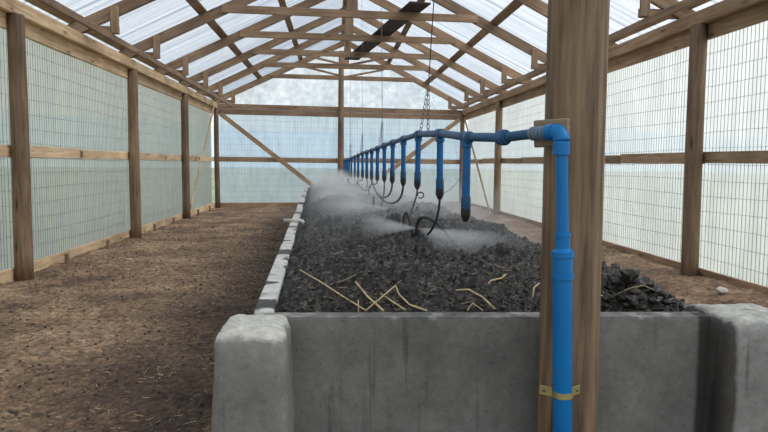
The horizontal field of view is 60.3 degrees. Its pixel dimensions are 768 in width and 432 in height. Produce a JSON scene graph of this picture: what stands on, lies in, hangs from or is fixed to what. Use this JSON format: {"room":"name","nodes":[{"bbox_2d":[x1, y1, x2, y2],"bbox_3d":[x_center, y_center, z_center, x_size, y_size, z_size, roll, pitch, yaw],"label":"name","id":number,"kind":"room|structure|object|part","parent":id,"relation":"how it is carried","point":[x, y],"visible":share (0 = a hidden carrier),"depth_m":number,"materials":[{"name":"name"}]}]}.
{"room":"waste facility","nodes":[
{"label":"waste facility","id":0,"kind":"room"},
{"bbox_2d":[0,0,220,282],"bbox_3d":[-4.766,-1.079,10.571,0.336,3.532,23.330,0,5,-4],"label":"wall","id":1,"kind":"structure","parent":0,"point":[99,148],"depth_m":10.75,"materials":[{"name":"white plastic"}]},
{"bbox_3d":[-4.604,-0.736,7.397,0.045,0.145,1.698,0,5,-4],"label":"rail","id":2,"kind":"part","parent":1,"relation":"part of","materials":[{"name":"brown wood"}]},
{"bbox_3d":[-4.536,-0.801,8.255,0.216,3.345,0.211,0,5,-4],"label":"post","id":3,"kind":"part","parent":1,"relation":"part of","materials":[{"name":"brown wood"}]},
{"bbox_3d":[-4.750,-0.899,9.367,0.045,0.155,2.265,0,4,-4],"label":"rail","id":4,"kind":"part","parent":1,"relation":"part of","materials":[{"name":"brown wood"}]},
{"bbox_3d":[-4.926,-1.081,11.753,0.045,0.145,2.415,0,5,-4],"label":"rail","id":5,"kind":"part","parent":1,"relation":"part of","materials":[{"name":"brown wood"}]},
{"bbox_3d":[-4.887,-1.174,12.959,0.219,3.345,0.210,0,5,-4],"label":"post","id":6,"kind":"part","parent":1,"relation":"part of","materials":[{"name":"brown wood"}]},
{"bbox_3d":[-5.118,-1.287,14.342,0.045,0.155,2.792,0,5,-4],"label":"rail","id":7,"kind":"part","parent":1,"relation":"part of","materials":[{"name":"brown wood"}]},
{"bbox_3d":[-5.287,-1.466,16.618,0.045,0.145,1.668,0,5,-4],"label":"rail","id":8,"kind":"part","parent":1,"relation":"part of","materials":[{"name":"brown wood"}]},
{"bbox_3d":[-5.228,-1.530,17.454,0.223,3.345,0.216,0,5,-4],"label":"post","id":9,"kind":"part","parent":1,"relation":"part of","materials":[{"name":"brown wood"}]},
{"bbox_3d":[-5.430,-1.621,18.552,0.045,0.155,2.222,0,5,-4],"label":"rail","id":10,"kind":"part","parent":1,"relation":"part of","materials":[{"name":"brown wood"}]},
{"bbox_3d":[-5.603,-1.805,20.893,0.045,0.145,2.368,0,5,-4],"label":"rail","id":11,"kind":"part","parent":1,"relation":"part of","materials":[{"name":"brown wood"}]},
{"bbox_3d":[-5.571,-1.896,22.075,0.198,3.345,0.179,0,5,-4],"label":"post","id":12,"kind":"part","parent":1,"relation":"part of","materials":[{"name":"brown wood"}]},
{"bbox_2d":[118,0,546,69],"bbox_3d":[-0.619,-4.106,13.077,9.052,2.363,0.145,0,5,-7],"label":"roof truss","id":13,"kind":"object","parent":1,"relation":"on","point":[462,14],"visible":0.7,"depth_m":12.99,"materials":[{"name":"brown wood"}]},
{"bbox_2d":[349,117,351,157],"bbox_3d":[-0.641,-2.556,12.958,0.040,2.826,0.341,1,4,1],"label":"chain","id":14,"kind":"object","parent":13,"relation":"hanging from","point":[350,117],"visible":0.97,"depth_m":12.92,"materials":[{"name":"metal"}]},
{"bbox_3d":[-0.601,-4.571,13.043,0.160,1.300,0.050,-1,5,-4],"label":"king post","id":15,"kind":"part","parent":13,"relation":"part of","materials":[{"name":"brown wood"}]},
{"bbox_2d":[178,6,506,93],"bbox_3d":[-0.974,-4.488,17.879,9.052,2.366,0.145,0,5,-7],"label":"roof truss","id":16,"kind":"object","parent":1,"relation":"on","point":[265,49],"visible":0.67,"depth_m":17.77,"materials":[{"name":"brown wood"}]},
{"bbox_3d":[-0.968,-4.951,17.843,0.160,1.300,0.050,0,5,-4],"label":"king post","id":17,"kind":"part","parent":16,"relation":"part of","materials":[{"name":"brown wood"}]},
{"bbox_2d":[344,1,430,59],"bbox_3d":[-0.134,-4.308,15.944,0.421,0.035,7.091,-1,5,-13],"label":"plank","id":18,"kind":"object","parent":16,"relation":"on","point":[388,28],"visible":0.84,"depth_m":14.61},
{"bbox_2d":[67,0,617,48],"bbox_3d":[-0.441,-3.917,10.671,9.052,2.366,0.145,0,5,-7],"label":"roof truss","id":19,"kind":"object","parent":1,"relation":"on","point":[111,13],"visible":0.44,"depth_m":10.23,"materials":[{"name":"brown wood"}]},
{"bbox_2d":[154,0,531,83],"bbox_3d":[-0.800,-4.304,15.523,9.052,2.372,0.145,0,5,-7],"label":"roof truss","id":20,"kind":"object","parent":1,"relation":"on","point":[252,31],"visible":0.74,"depth_m":15.44,"materials":[{"name":"brown wood"}]},
{"bbox_3d":[-0.793,-4.765,15.487,0.160,1.300,0.050,0,5,-4],"label":"king post","id":21,"kind":"part","parent":20,"relation":"part of","materials":[{"name":"brown wood"}]},
{"bbox_2d":[197,23,488,101],"bbox_3d":[-1.140,-4.666,20.116,9.052,2.368,0.145,0,5,-7],"label":"roof truss","id":22,"kind":"object","parent":1,"relation":"on","point":[272,61],"visible":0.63,"depth_m":20.04,"materials":[{"name":"brown wood"}]},
{"bbox_3d":[-1.136,-5.128,20.079,0.160,1.300,0.050,0,5,-4],"label":"king post","id":23,"kind":"part","parent":22,"relation":"part of","materials":[{"name":"brown wood"}]},
{"bbox_2d":[638,0,695,18],"bbox_3d":[-0.260,-3.729,8.235,9.052,2.375,0.145,0,5,-7],"label":"roof truss","id":24,"kind":"object","parent":1,"relation":"on","point":[644,11],"visible":0.64,"depth_m":8.80,"materials":[{"name":"brown wood"}]},
{"bbox_2d":[379,0,382,143],"bbox_3d":[-0.024,-2.168,7.579,0.047,2.746,1.430,0,4,0],"label":"chain","id":25,"kind":"object","parent":24,"relation":"hanging from","point":[381,131],"visible":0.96,"depth_m":7.03,"materials":[{"name":"metal"}]},
{"bbox_3d":[0.092,-3.340,3.481,9.040,2.351,0.590,0,5,-4],"label":"roof truss","id":26,"kind":"object","parent":1,"relation":"on","visible":0},
{"bbox_2d":[419,0,433,132],"bbox_3d":[0.304,-1.874,3.867,0.084,2.746,0.631,0,5,-7],"label":"chain","id":27,"kind":"object","parent":26,"relation":"hanging from","point":[427,89],"visible":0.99,"depth_m":4.19,"materials":[{"name":"metal"}]},
{"bbox_3d":[0.255,-0.678,4.195,0.067,0.309,0.045,0,5,-4],"label":"chain","id":28,"kind":"part","parent":27,"relation":"part of","materials":[{"name":"metal"}]},
{"bbox_3d":[0.283,-0.682,4.243,0.021,0.309,0.074,1,5,5],"label":"chain","id":29,"kind":"part","parent":27,"relation":"part of","materials":[{"name":"metal"}]},
{"bbox_2d":[218,50,461,206],"bbox_3d":[-1.365,-3.158,22.994,8.622,5.770,0.328,-1,5,-13],"label":"wall","id":30,"kind":"structure","parent":0,"point":[268,154],"depth_m":22.90,"materials":[{"name":"white plastic"}]},
{"bbox_3d":[-3.560,-1.922,22.656,4.169,0.165,0.045,0,5,-13],"label":"rail","id":31,"kind":"part","parent":30,"relation":"part of","materials":[{"name":"brown wood"}]},
{"bbox_2d":[212,41,468,109],"bbox_3d":[-1.340,-4.884,22.819,9.102,2.375,0.146,0,5,-11],"label":"roof truss","id":32,"kind":"object","parent":30,"relation":"on","point":[279,73],"visible":0.73,"depth_m":22.69,"materials":[{"name":"brown wood"}]},
{"bbox_3d":[-1.500,-2.974,22.936,0.233,5.410,0.242,0,5,-4],"label":"post","id":33,"kind":"part","parent":30,"relation":"part of","materials":[{"name":"brown wood"}]},
{"bbox_3d":[0.640,-1.961,23.628,4.452,0.165,0.045,0,5,-13],"label":"rail","id":34,"kind":"part","parent":30,"relation":"part of","materials":[{"name":"brown wood"}]},
{"bbox_2d":[25,0,711,111],"bbox_3d":[-0.484,-4.018,11.264,9.240,2.488,25.500,0,5,-4],"label":"ceiling","id":35,"kind":"structure","parent":0,"point":[52,7],"depth_m":12.24,"materials":[{"name":"brown wood"}]},
{"bbox_2d":[0,202,767,431],"bbox_3d":[-0.512,0.568,11.251,9.350,0.203,26.356,0,5,-4],"label":"floor","id":36,"kind":"structure","parent":0,"point":[698,289],"depth_m":6.54,"materials":[{"name":"brown soil"}]},
{"bbox_2d":[0,226,285,431],"bbox_3d":[-2.789,0.804,8.504,3.653,0.110,14.152,0,5,-4],"label":"litter","id":37,"kind":"object","parent":36,"relation":"on","point":[159,347],"visible":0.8,"depth_m":6.40,"materials":[{"name":"brown soil"}]},
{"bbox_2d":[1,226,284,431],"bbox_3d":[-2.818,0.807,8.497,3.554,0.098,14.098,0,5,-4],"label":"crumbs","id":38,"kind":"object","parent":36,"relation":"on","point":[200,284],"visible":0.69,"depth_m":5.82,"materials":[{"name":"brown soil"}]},
{"bbox_2d":[212,186,767,431],"bbox_3d":[-0.184,0.291,10.405,2.456,0.986,15.784,0,5,-5],"label":"trough","id":39,"kind":"object","parent":36,"relation":"on","point":[704,368],"visible":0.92,"depth_m":2.79,"materials":[{"name":"grey concrete"}]},
{"bbox_2d":[284,218,304,224],"bbox_3d":[-0.933,0.055,6.966,0.251,0.064,0.093,2,5,15],"label":"pipe stub","id":40,"kind":"object","parent":39,"relation":"on","point":[295,219],"visible":0.97,"depth_m":6.96,"materials":[{"name":"plastic"}]},
{"bbox_2d":[299,269,365,310],"bbox_3d":[-0.235,0.330,2.989,0.440,0.132,0.015,5,6,42],"label":"straw","id":41,"kind":"object","parent":39,"relation":"on","point":[299,269],"visible":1,"depth_m":2.99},
{"bbox_2d":[355,281,383,311],"bbox_3d":[-0.067,0.353,2.924,0.013,0.100,0.225,-3,6,-35],"label":"straw","id":42,"kind":"object","parent":39,"relation":"on","point":[356,282],"visible":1,"depth_m":2.92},
{"bbox_2d":[366,285,394,310],"bbox_3d":[-0.011,0.358,2.902,0.012,0.090,0.185,5,6,44],"label":"straw","id":43,"kind":"object","parent":39,"relation":"on","point":[394,285],"visible":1,"depth_m":2.89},
{"bbox_2d":[275,180,687,311],"bbox_3d":[-0.334,-0.299,10.511,1.874,0.409,15.429,0,5,-6],"label":"compost","id":44,"kind":"object","parent":39,"relation":"on","point":[498,252],"visible":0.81,"depth_m":3.60,"materials":[{"name":"black soil"}]},
{"bbox_2d":[330,274,355,284],"bbox_3d":[-0.189,0.294,3.069,0.128,0.045,0.009,-1,5,-23],"label":"straw","id":45,"kind":"object","parent":44,"relation":"on","point":[355,274],"visible":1,"depth_m":3.07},
{"bbox_2d":[381,293,405,309],"bbox_3d":[0.039,0.375,2.899,0.144,0.057,0.007,4,6,41],"label":"straw","id":46,"kind":"object","parent":44,"relation":"on","point":[381,293],"visible":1,"depth_m":2.89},
{"bbox_2d":[395,285,426,310],"bbox_3d":[0.108,0.360,2.895,0.190,0.090,0.033,5,6,44],"label":"straw","id":47,"kind":"object","parent":44,"relation":"on","point":[405,300],"visible":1,"depth_m":2.88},
{"bbox_2d":[455,289,495,309],"bbox_3d":[0.409,0.367,2.947,0.194,0.077,0.024,3,5,31],"label":"straw","id":48,"kind":"object","parent":44,"relation":"on","point":[481,296],"visible":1,"depth_m":2.94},
{"bbox_2d":[289,195,664,311],"bbox_3d":[0.111,0.034,6.166,1.737,0.374,6.571,0,5,-6],"label":"compost fibres","id":49,"kind":"object","parent":44,"relation":"on","point":[371,237],"visible":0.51,"depth_m":3.19,"materials":[{"name":"soil"}]},
{"bbox_2d":[488,274,505,283],"bbox_3d":[0.530,0.302,3.121,0.111,0.054,0.022,-1,5,-19],"label":"straw","id":50,"kind":"object","parent":44,"relation":"on","point":[504,275],"visible":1,"depth_m":3.12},
{"bbox_2d":[532,282,539,297],"bbox_3d":[0.697,0.340,3.048,0.015,0.061,0.082,4,6,35],"label":"straw","id":51,"kind":"object","parent":44,"relation":"on","point":[539,282],"visible":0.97,"depth_m":3.04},
{"bbox_2d":[601,268,684,311],"bbox_3d":[1.211,0.344,3.116,0.403,0.197,0.232,0,5,-4],"label":"clump","id":52,"kind":"object","parent":44,"relation":"on","point":[628,275],"visible":0.94,"depth_m":3.09,"materials":[{"name":"black soil"}]},
{"bbox_2d":[610,285,653,297],"bbox_3d":[1.140,0.346,3.030,0.196,0.070,0.035,1,5,5],"label":"straw","id":53,"kind":"object","parent":52,"relation":"on","point":[640,285],"visible":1,"depth_m":3.02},
{"bbox_2d":[534,0,609,431],"bbox_3d":[0.776,-1.447,2.547,0.260,5.700,0.301,4,5,34],"label":"wooden pole","id":54,"kind":"object","parent":36,"relation":"on","point":[577,30],"visible":0.86,"depth_m":2.55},
{"bbox_2d":[337,124,573,431],"bbox_3d":[-0.174,-0.072,9.348,0.524,1.777,13.887,0,5,-6],"label":"pipe","id":55,"kind":"object","parent":54,"relation":"attached to","point":[562,275],"visible":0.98,"depth_m":2.51,"materials":[{"name":"blue plastic"}]},
{"bbox_2d":[382,170,386,175],"bbox_3d":[0.004,-0.435,6.735,0.046,0.058,0.046,0,5,-4],"label":"socket","id":56,"kind":"object","parent":55,"relation":"attached to","point":[384,172],"depth_m":6.72,"materials":[{"name":"blue plastic"}]},
{"bbox_2d":[390,171,394,176],"bbox_3d":[0.076,-0.383,6.000,0.046,0.058,0.046,0,5,-4],"label":"socket","id":57,"kind":"object","parent":55,"relation":"attached to","point":[392,173],"depth_m":5.98,"materials":[{"name":"blue plastic"}]},
{"bbox_2d":[400,171,405,177],"bbox_3d":[0.153,-0.329,5.278,0.046,0.058,0.046,0,5,-4],"label":"socket","id":58,"kind":"object","parent":55,"relation":"attached to","point":[402,173],"depth_m":5.26,"materials":[{"name":"blue plastic"}]},
{"bbox_2d":[414,172,420,180],"bbox_3d":[0.229,-0.272,4.517,0.046,0.058,0.046,0,5,-4],"label":"socket","id":59,"kind":"object","parent":55,"relation":"attached to","point":[417,175],"depth_m":4.50,"materials":[{"name":"blue plastic"}]},
{"bbox_2d":[436,179,443,188],"bbox_3d":[0.316,-0.181,3.745,0.046,0.058,0.046,0,5,-4],"label":"socket","id":60,"kind":"object","parent":55,"relation":"attached to","point":[439,182],"depth_m":3.73,"materials":[{"name":"blue plastic"}]},
{"bbox_2d":[461,196,470,208],"bbox_3d":[0.382,-0.062,3.085,0.046,0.058,0.046,0,5,-4],"label":"socket","id":61,"kind":"object","parent":55,"relation":"attached to","point":[465,200],"depth_m":3.07,"materials":[{"name":"blue plastic"}]},
{"bbox_2d":[539,385,579,399],"bbox_3d":[0.681,0.672,2.525,0.157,0.036,0.079,0,5,-4],"label":"clamp","id":62,"kind":"object","parent":54,"relation":"attached to","point":[545,390],"visible":0.98,"depth_m":2.53,"materials":[{"name":"gold metal"}]},
{"bbox_2d":[715,286,728,293],"bbox_3d":[3.741,0.824,7.327,0.137,0.076,0.122,0,5,-4],"label":"stone","id":63,"kind":"object","parent":36,"relation":"on","point":[720,290],"visible":1,"depth_m":7.30,"materials":[{"name":"white stone"}]},
{"bbox_2d":[459,0,767,293],"bbox_3d":[3.844,-1.037,11.071,0.350,3.540,26.250,0,5,-4],"label":"wall","id":64,"kind":"structure","parent":0,"point":[686,169],"depth_m":9.20,"materials":[{"name":"white plastic"}]},
{"bbox_3d":[2.830,-1.975,24.021,0.179,3.345,0.182,0,5,-4],"label":"post","id":65,"kind":"part","parent":64,"relation":"part of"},
{"bbox_3d":[3.058,-1.869,22.682,0.045,0.145,2.716,0,5,-4],"label":"rail","id":66,"kind":"part","parent":64,"relation":"part of","materials":[{"name":"brown wood"}]},
{"bbox_3d":[3.256,-1.668,20.007,0.045,0.155,2.544,0,4,-4],"label":"rail","id":67,"kind":"part","parent":64,"relation":"part of","materials":[{"name":"brown wood"}]},
{"bbox_3d":[3.223,-1.556,18.733,0.213,3.345,0.215,0,5,-4],"label":"post","id":68,"kind":"part","parent":64,"relation":"part of","materials":[{"name":"brown wood"}]},
{"bbox_3d":[3.420,-1.482,17.794,0.045,0.145,1.911,0,5,-4],"label":"rail","id":69,"kind":"part","parent":64,"relation":"part of","materials":[{"name":"brown wood"}]},
{"bbox_3d":[3.612,-1.280,15.198,0.045,0.155,3.189,0,5,-4],"label":"rail","id":70,"kind":"part","parent":64,"relation":"part of","materials":[{"name":"brown wood"}]},
{"bbox_3d":[3.826,-1.048,12.310,0.045,0.145,2.623,0,5,-4],"label":"rail","id":71,"kind":"part","parent":64,"relation":"part of","materials":[{"name":"brown wood"}]},
{"bbox_3d":[4.018,-0.847,9.725,0.045,0.155,2.457,0,5,-4],"label":"rail","id":72,"kind":"part","parent":64,"relation":"part of","materials":[{"name":"brown wood"}]},
{"bbox_3d":[3.980,-0.745,8.490,0.233,3.345,0.208,0,5,-4],"label":"post","id":73,"kind":"part","parent":64,"relation":"part of","materials":[{"name":"brown wood"}]},
{"bbox_3d":[4.179,-0.670,7.544,0.045,0.145,1.930,0,5,-4],"label":"rail","id":74,"kind":"part","parent":64,"relation":"part of","materials":[{"name":"brown wood"}]},
{"label":"outside","id":75,"kind":"structure","parent":0,"visible":0},
{"bbox_2d":[211,168,214,202],"bbox_3d":[-9.589,-8.486,129.380,520.000,0.820,500.000,0,5,-4],"label":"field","id":76,"kind":"structure","parent":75,"point":[212,169],"depth_m":46.43,"materials":[{"name":"green plant"}]},
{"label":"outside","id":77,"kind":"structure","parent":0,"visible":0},
{"bbox_2d":[211,126,213,167],"bbox_3d":[0.065,-7.375,-0.579,610.000,18.996,610.000,0,5,-4],"label":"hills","id":78,"kind":"structure","parent":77,"point":[212,127],"depth_m":235.88,"materials":[{"name":"white"}]}
]}

